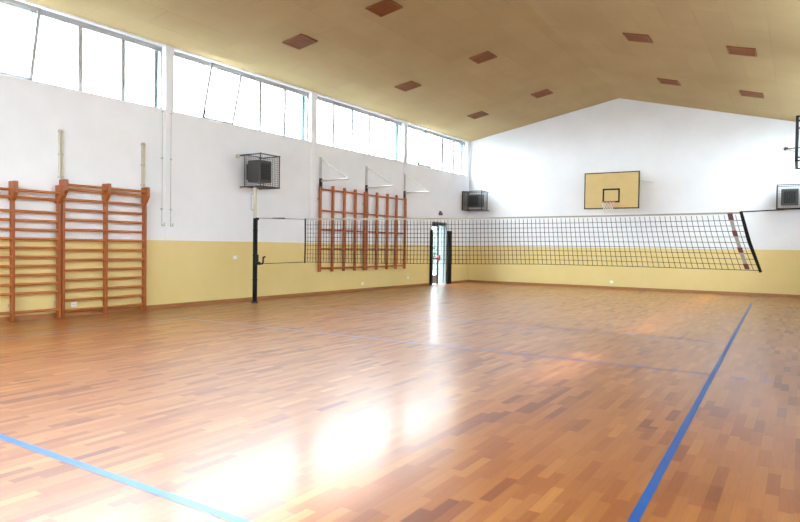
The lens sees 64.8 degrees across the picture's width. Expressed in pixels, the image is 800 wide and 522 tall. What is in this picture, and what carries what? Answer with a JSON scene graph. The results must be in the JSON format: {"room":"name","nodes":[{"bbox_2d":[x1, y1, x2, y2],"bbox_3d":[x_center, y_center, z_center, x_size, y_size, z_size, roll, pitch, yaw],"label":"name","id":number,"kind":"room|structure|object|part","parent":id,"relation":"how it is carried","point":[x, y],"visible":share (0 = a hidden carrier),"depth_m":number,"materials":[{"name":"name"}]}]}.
{"room":"sports hall","nodes":[
{"label":"sports hall","id":0,"kind":"room"},
{"bbox_2d":[0,0,469,316],"bbox_3d":[-4.186,-1.915,15.552,0.360,5.840,25.593,2,2,33],"label":"wall","id":1,"kind":"structure","parent":0,"point":[103,137],"depth_m":14.38,"materials":[{"name":"white paint"}]},
{"bbox_2d":[0,181,64,321],"bbox_3d":[-6.823,-0.164,11.053,0.260,2.475,1.763,2,2,33],"label":"wall bars","id":2,"kind":"object","parent":1,"relation":"attached to","point":[12,189],"visible":1,"depth_m":11.30,"materials":[{"name":"brown wood"}]},
{"bbox_2d":[58,129,63,178],"bbox_3d":[-6.374,-2.005,11.848,0.045,0.930,0.100,2,2,33],"label":"rail","id":3,"kind":"object","parent":1,"relation":"attached to","point":[60,141],"visible":0.97,"depth_m":11.85,"materials":[{"name":"beige paint"}]},
{"bbox_2d":[71,302,76,306],"bbox_3d":[-6.280,0.836,12.149,0.014,0.090,0.120,2,2,33],"label":"wall socket","id":4,"kind":"object","parent":1,"relation":"attached to","point":[73,304],"visible":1,"depth_m":12.14,"materials":[{"name":"white plastic"}]},
{"bbox_2d":[0,0,163,109],"bbox_3d":[-6.385,-3.950,11.850,0.467,1.392,4.560,2,2,31],"label":"window","id":5,"kind":"structure","parent":1,"relation":"in","point":[157,50],"depth_m":12.30,"materials":[{"name":"metal"}]},
{"bbox_3d":[-6.836,-3.895,11.011,0.020,1.300,0.960,18,11,32],"label":"sash","id":6,"kind":"part","parent":5,"relation":"part of","materials":[{"name":"glass"}]},
{"bbox_2d":[59,179,149,317],"bbox_3d":[-5.845,-0.240,12.539,0.260,2.585,1.793,2,2,33],"label":"wall bars","id":7,"kind":"object","parent":1,"relation":"attached to","point":[106,188],"visible":0.98,"depth_m":12.51,"materials":[{"name":"brown wood"}]},
{"bbox_2d":[141,143,144,186],"bbox_3d":[-5.419,-2.025,13.302,0.045,0.930,0.100,2,2,33],"label":"rail","id":8,"kind":"object","parent":1,"relation":"attached to","point":[142,144],"visible":0.97,"depth_m":13.29,"materials":[{"name":"beige metal"}]},
{"bbox_2d":[161,108,164,225],"bbox_3d":[-5.138,-2.035,13.674,0.106,2.559,0.041,2,2,33],"label":"rod","id":9,"kind":"object","parent":1,"relation":"attached to","point":[162,111],"visible":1,"depth_m":13.67,"materials":[{"name":"metal"}]},
{"bbox_3d":[-5.160,-2.040,13.682,0.014,2.550,0.012,2,2,33],"label":"rod","id":10,"kind":"part","parent":9,"relation":"part of","materials":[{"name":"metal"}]},
{"bbox_2d":[165,45,173,239],"bbox_3d":[-5.062,-2.581,13.848,0.014,4.254,0.210,2,2,33],"label":"trim","id":11,"kind":"structure","parent":1,"relation":"attached to","point":[169,101],"depth_m":13.83,"materials":[{"name":"white paint"}]},
{"bbox_2d":[170,110,172,225],"bbox_3d":[-5.017,-2.038,13.858,0.106,2.559,0.041,2,2,33],"label":"rod","id":12,"kind":"object","parent":1,"relation":"attached to","point":[171,110],"visible":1,"depth_m":13.87,"materials":[{"name":"metal"}]},
{"bbox_3d":[-5.039,-2.043,13.866,0.014,2.550,0.012,2,2,33],"label":"rod","id":13,"kind":"part","parent":12,"relation":"part of","materials":[{"name":"metal"}]},
{"bbox_2d":[0,280,467,321],"bbox_3d":[-4.070,0.966,15.516,0.039,0.085,24.993,2,2,33],"label":"baseboard","id":14,"kind":"structure","parent":1,"relation":"attached to","point":[110,310],"depth_m":14.48,"materials":[{"name":"brown wood"}]},
{"bbox_2d":[174,51,309,141],"bbox_3d":[-3.768,-4.006,15.832,0.467,1.392,4.550,2,2,31],"label":"window","id":15,"kind":"structure","parent":1,"relation":"in","point":[304,95],"depth_m":15.88,"materials":[{"name":"metal"}]},
{"bbox_3d":[-4.218,-3.951,14.994,0.020,1.300,0.958,18,11,32],"label":"sash","id":16,"kind":"part","parent":15,"relation":"part of","materials":[{"name":"glass"}]},
{"bbox_2d":[240,152,279,189],"bbox_3d":[-3.470,-2.212,15.645,0.720,0.820,0.670,2,2,33],"label":"heater","id":17,"kind":"object","parent":1,"relation":"attached to","point":[257,171],"visible":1,"depth_m":15.48,"materials":[{"name":"grey paint"}]},
{"bbox_2d":[261,163,270,180],"bbox_3d":[-3.307,-2.203,15.538,0.040,0.410,0.320,2,2,33],"label":"grille","id":18,"kind":"object","parent":17,"relation":"attached to","point":[264,167],"depth_m":15.53,"materials":[{"name":"black metal"}]},
{"bbox_2d":[310,91,317,242],"bbox_3d":[-2.439,-2.638,17.838,0.014,4.254,0.240,2,2,33],"label":"trim","id":19,"kind":"structure","parent":1,"relation":"attached to","point":[314,94],"depth_m":17.82,"materials":[{"name":"white paint"}]},
{"bbox_2d":[319,157,348,186],"bbox_3d":[-1.855,-2.510,17.798,1.040,0.910,0.090,2,2,33],"label":"bracket","id":20,"kind":"object","parent":1,"relation":"attached to","point":[321,159],"visible":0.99,"depth_m":18.03,"materials":[{"name":"metal"}]},
{"bbox_3d":[-2.273,-2.593,18.073,0.035,0.770,0.070,2,2,33],"label":"wall rail","id":21,"kind":"part","parent":20,"relation":"part of","materials":[{"name":"metal"}]},
{"bbox_3d":[-1.845,-2.290,17.796,1.011,0.068,0.046,2,2,33],"label":"arm","id":22,"kind":"part","parent":20,"relation":"part of","materials":[{"name":"metal"}]},
{"bbox_2d":[317,186,366,271],"bbox_3d":[-1.718,-0.949,18.916,0.120,2.500,2.220,2,2,33],"label":"climbing frame","id":23,"kind":"object","parent":1,"relation":"attached to","point":[332,189],"visible":0.98,"depth_m":18.88,"materials":[{"name":"brown wood"}]},
{"bbox_3d":[-1.711,0.196,18.927,0.049,0.052,2.150,2,2,33],"label":"cross rail","id":24,"kind":"part","parent":23,"relation":"part of","materials":[{"name":"brown wood"}]},
{"bbox_3d":[-1.703,-0.358,18.914,0.049,0.052,2.150,2,2,33],"label":"cross rail","id":25,"kind":"part","parent":23,"relation":"part of","materials":[{"name":"brown wood"}]},
{"bbox_3d":[-1.679,-2.068,18.874,0.049,0.052,2.150,2,2,33],"label":"cross rail","id":26,"kind":"part","parent":23,"relation":"part of","materials":[{"name":"brown wood"}]},
{"bbox_3d":[-1.687,-1.458,18.888,0.049,0.052,2.150,2,2,33],"label":"cross rail","id":27,"kind":"part","parent":23,"relation":"part of","materials":[{"name":"brown wood"}]},
{"bbox_3d":[-1.695,-0.908,18.901,0.049,0.052,2.150,2,2,33],"label":"cross rail","id":28,"kind":"part","parent":23,"relation":"part of","materials":[{"name":"brown wood"}]},
{"bbox_2d":[317,96,400,161],"bbox_3d":[-1.259,-4.066,19.897,0.370,1.392,4.520,2,2,33],"label":"window","id":29,"kind":"structure","parent":1,"relation":"in","point":[397,125],"depth_m":20.23,"materials":[{"name":"metal"}]},
{"bbox_2d":[365,166,393,191],"bbox_3d":[-0.640,-2.536,19.645,1.040,0.910,0.090,2,2,33],"label":"bracket","id":30,"kind":"object","parent":1,"relation":"attached to","point":[367,168],"visible":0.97,"depth_m":19.88,"materials":[{"name":"metal"}]},
{"bbox_3d":[-1.060,-2.619,19.920,0.035,0.770,0.070,2,2,33],"label":"wall rail","id":31,"kind":"part","parent":30,"relation":"part of","materials":[{"name":"metal"}]},
{"bbox_3d":[-0.631,-2.316,19.642,1.011,0.068,0.046,2,2,33],"label":"arm","id":32,"kind":"part","parent":30,"relation":"part of","materials":[{"name":"metal"}]},
{"bbox_2d":[366,192,406,269],"bbox_3d":[-0.464,-0.971,20.823,0.120,2.490,2.305,2,2,33],"label":"climbing frame","id":33,"kind":"object","parent":1,"relation":"attached to","point":[377,196],"visible":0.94,"depth_m":20.81,"materials":[{"name":"brown wood"}]},
{"bbox_3d":[-0.457,0.169,20.835,0.049,0.052,2.235,2,2,33],"label":"cross rail","id":34,"kind":"part","parent":33,"relation":"part of","materials":[{"name":"brown wood"}]},
{"bbox_3d":[-0.433,-1.485,20.796,0.049,0.052,2.235,2,2,33],"label":"cross rail","id":35,"kind":"part","parent":33,"relation":"part of","materials":[{"name":"brown wood"}]},
{"bbox_3d":[-0.449,-0.386,20.822,0.049,0.052,2.235,2,2,33],"label":"cross rail","id":36,"kind":"part","parent":33,"relation":"part of","materials":[{"name":"brown wood"}]},
{"bbox_3d":[-0.425,-2.095,20.781,0.049,0.052,2.235,2,2,33],"label":"cross rail","id":37,"kind":"part","parent":33,"relation":"part of","materials":[{"name":"brown wood"}]},
{"bbox_2d":[402,121,407,244],"bbox_3d":[0.178,-2.694,21.820,0.014,4.254,0.230,2,2,33],"label":"trim","id":38,"kind":"structure","parent":1,"relation":"attached to","point":[405,122],"depth_m":21.79,"materials":[{"name":"white paint"}]},
{"bbox_2d":[403,173,429,198],"bbox_3d":[0.573,-2.562,21.492,1.040,0.910,0.090,2,2,33],"label":"bracket","id":39,"kind":"object","parent":1,"relation":"attached to","point":[405,175],"visible":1,"depth_m":21.65,"materials":[{"name":"metal"}]},
{"bbox_3d":[0.583,-2.342,21.489,1.011,0.068,0.046,2,2,33],"label":"arm","id":40,"kind":"part","parent":39,"relation":"part of","materials":[{"name":"metal"}]},
{"bbox_2d":[408,124,464,175],"bbox_3d":[1.469,-4.119,23.799,0.467,1.392,4.520,2,2,31],"label":"window","id":41,"kind":"structure","parent":1,"relation":"in","point":[461,143],"depth_m":24.20,"materials":[{"name":"metal"}]},
{"bbox_3d":[1.023,-4.064,22.966,0.020,1.300,0.952,18,11,32],"label":"sash","id":42,"kind":"part","parent":41,"relation":"part of","materials":[{"name":"glass"}]},
{"bbox_2d":[429,222,451,284],"bbox_3d":[1.411,-0.295,24.077,0.425,2.360,1.590,2,2,33],"label":"door","id":43,"kind":"structure","parent":1,"relation":"in","point":[443,271],"depth_m":24.40,"materials":[{"name":"glass"}]},
{"bbox_3d":[1.246,0.728,23.850,0.030,0.280,0.505,2,2,33],"label":"kick panel","id":44,"kind":"part","parent":43,"relation":"part of","materials":[{"name":"grey metal"}]},
{"bbox_2d":[0,282,799,521],"bbox_3d":[0.984,1.216,12.307,13.320,0.122,25.593,2,2,32],"label":"floor","id":45,"kind":"structure","parent":0,"point":[463,401],"depth_m":5.49,"materials":[{"name":"brown wood"}]},
{"bbox_2d":[250,188,265,302],"bbox_3d":[-3.423,-0.377,15.257,0.451,2.800,0.169,2,2,32],"label":"post","id":46,"kind":"object","parent":45,"relation":"on","point":[256,262],"visible":1,"depth_m":15.29,"materials":[{"name":"black metal"}]},
{"bbox_2d":[263,208,799,272],"bbox_3d":[1.442,-0.372,12.152,11.641,1.181,0.069,2,2,32],"label":"net","id":47,"kind":"object","parent":46,"relation":"attached to","point":[730,214],"visible":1,"depth_m":11.57,"materials":[{"name":"black fabric"}]},
{"bbox_3d":[-2.175,-0.466,14.467,0.033,1.020,0.043,2,2,32],"label":"rod","id":48,"kind":"part","parent":47,"relation":"part of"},
{"bbox_3d":[5.369,-0.296,9.655,0.331,0.945,0.064,2,2,32],"label":"rod","id":49,"kind":"part","parent":47,"relation":"part of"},
{"bbox_3d":[5.812,-0.783,9.377,1.311,0.103,0.016,2,2,32],"label":"cord","id":50,"kind":"part","parent":47,"relation":"part of","materials":[{"name":"fabric"}]},
{"bbox_2d":[28,0,799,141],"bbox_3d":[1.101,-4.956,12.143,13.051,1.780,25.593,2,2,32],"label":"ceiling","id":51,"kind":"structure","parent":0,"point":[578,51],"depth_m":15.18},
{"bbox_2d":[282,34,317,49],"bbox_3d":[-2.281,-5.001,14.393,0.567,0.125,0.570,2,2,32],"label":"ceiling vent","id":52,"kind":"object","parent":51,"relation":"in","point":[300,41],"visible":1,"depth_m":14.37,"materials":[{"name":"brown wood"}]},
{"bbox_2d":[365,0,402,16],"bbox_3d":[-0.333,-5.326,13.267,0.567,0.127,0.570,2,2,32],"label":"ceiling vent","id":53,"kind":"object","parent":51,"relation":"in","point":[382,8],"visible":1,"depth_m":13.25,"materials":[{"name":"brown wood"}]},
{"bbox_2d":[395,81,420,91],"bbox_3d":[0.233,-5.064,18.280,0.567,0.129,0.570,2,2,32],"label":"ceiling vent","id":54,"kind":"object","parent":51,"relation":"in","point":[410,85],"visible":1,"depth_m":18.25,"materials":[{"name":"brown wood"}]},
{"bbox_2d":[467,111,488,118],"bbox_3d":[2.743,-5.126,22.183,0.566,0.133,0.570,2,2,32],"label":"ceiling vent","id":55,"kind":"object","parent":51,"relation":"in","point":[481,113],"visible":1,"depth_m":22.16,"materials":[{"name":"brown wood"}]},
{"bbox_2d":[469,51,496,63],"bbox_3d":[2.217,-5.431,16.835,0.567,0.131,0.570,2,2,32],"label":"ceiling vent","id":56,"kind":"object","parent":51,"relation":"in","point":[485,56],"visible":1,"depth_m":16.81,"materials":[{"name":"brown wood"}]},
{"bbox_2d":[531,89,552,97],"bbox_3d":[4.675,-5.503,20.759,0.566,0.135,0.570,2,2,32],"label":"ceiling vent","id":57,"kind":"object","parent":51,"relation":"in","point":[546,92],"visible":1,"depth_m":20.72,"materials":[{"name":"brown wood"}]},
{"bbox_2d":[622,32,652,42],"bbox_3d":[5.478,-5.139,14.528,0.559,0.178,0.571,2,2,32],"label":"ceiling vent","id":58,"kind":"object","parent":51,"relation":"in","point":[644,38],"visible":1,"depth_m":14.48,"materials":[{"name":"brown wood"}]},
{"bbox_2d":[657,78,680,85],"bbox_3d":[7.773,-5.177,18.235,0.560,0.174,0.571,2,2,32],"label":"ceiling vent","id":59,"kind":"object","parent":51,"relation":"in","point":[662,81],"visible":1,"depth_m":18.19,"materials":[{"name":"brown wood"}]},
{"bbox_2d":[726,46,756,56],"bbox_3d":[7.391,-4.535,13.640,0.559,0.176,0.570,2,2,32],"label":"ceiling vent","id":60,"kind":"object","parent":51,"relation":"in","point":[733,50],"visible":1,"depth_m":13.60,"materials":[{"name":"brown wood"}]},
{"bbox_2d":[740,90,763,98],"bbox_3d":[9.699,-4.593,17.386,0.560,0.172,0.570,2,2,32],"label":"ceiling vent","id":61,"kind":"object","parent":51,"relation":"in","point":[743,93],"visible":1,"depth_m":17.34,"materials":[{"name":"brown wood"}]},
{"bbox_2d":[468,98,799,294],"bbox_3d":[7.985,-2.444,22.790,12.732,6.906,0.300,2,2,32],"label":"wall","id":62,"kind":"structure","parent":0,"point":[696,160],"depth_m":22.19,"materials":[{"name":"white paint"}]},
{"bbox_2d":[462,190,488,210],"bbox_3d":[3.036,-2.409,25.334,0.870,0.771,0.720,2,2,32],"label":"cage","id":63,"kind":"object","parent":62,"relation":"attached to","point":[474,200],"visible":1,"depth_m":25.17,"materials":[{"name":"grey paint"}]},
{"bbox_2d":[469,196,477,205],"bbox_3d":[2.932,-2.402,25.169,0.416,0.385,0.040,2,2,32],"label":"grille","id":64,"kind":"object","parent":63,"relation":"attached to","point":[472,203],"depth_m":25.17,"materials":[{"name":"black metal"}]},
{"bbox_2d":[584,171,653,213],"bbox_3d":[7.569,-2.368,22.045,2.199,1.473,1.405,2,2,32],"label":"basketball hoop","id":65,"kind":"object","parent":62,"relation":"attached to","point":[605,190],"visible":1,"depth_m":21.99,"materials":[{"name":"yellow paint"}]},
{"bbox_2d":[468,280,799,297],"bbox_3d":[7.875,0.968,22.720,12.072,0.085,0.018,2,2,32],"label":"baseboard","id":66,"kind":"structure","parent":62,"relation":"attached to","point":[480,281],"depth_m":22.24,"materials":[{"name":"brown wood"}]},
{"bbox_2d":[776,184,799,209],"bbox_3d":[12.099,-1.979,19.575,0.703,0.763,0.720,2,2,32],"label":"cage","id":67,"kind":"object","parent":62,"relation":"attached to","point":[789,197],"visible":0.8,"depth_m":19.40,"materials":[{"name":"grey paint"}]},
{"bbox_2d":[783,191,795,202],"bbox_3d":[11.995,-1.972,19.411,0.336,0.381,0.040,2,2,32],"label":"grille","id":68,"kind":"object","parent":67,"relation":"attached to","point":[791,193],"depth_m":19.40,"materials":[{"name":"black metal"}]},
{"bbox_2d":[784,147,799,151],"bbox_3d":[12.376,-3.429,19.298,0.380,0.285,1.351,0,2,-30],"label":"anchor","id":69,"kind":"object","parent":62,"relation":"attached to","point":[785,148],"visible":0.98,"depth_m":19.78,"materials":[{"name":"grey paint"}]},
{"bbox_3d":[6.431,-1.363,8.805,0.300,5.360,25.593,2,2,32],"label":"wall","id":70,"kind":"structure","parent":0,"visible":0},
{"bbox_2d":[795,115,799,169],"bbox_3d":[10.254,-2.941,15.688,0.700,1.100,1.750,2,2,32],"label":"backboard","id":71,"kind":"object","parent":70,"relation":"attached to","point":[797,116],"visible":1,"depth_m":15.12,"materials":[{"name":"black paint"}]},
{"label":"outside","id":72,"kind":"structure","parent":0,"visible":0},
{"bbox_3d":[4.957,1.054,26.493,100.000,0.090,130.000,2,2,32],"label":"ground","id":73,"kind":"structure","parent":72,"visible":0},
{"bbox_2d":[432,228,436,269],"bbox_3d":[2.831,-0.762,41.418,2.581,2.903,31.267,2,2,32],"label":"foliage","id":74,"kind":"object","parent":73,"relation":"on","point":[433,229],"visible":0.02,"depth_m":39.64,"materials":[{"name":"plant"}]}
]}

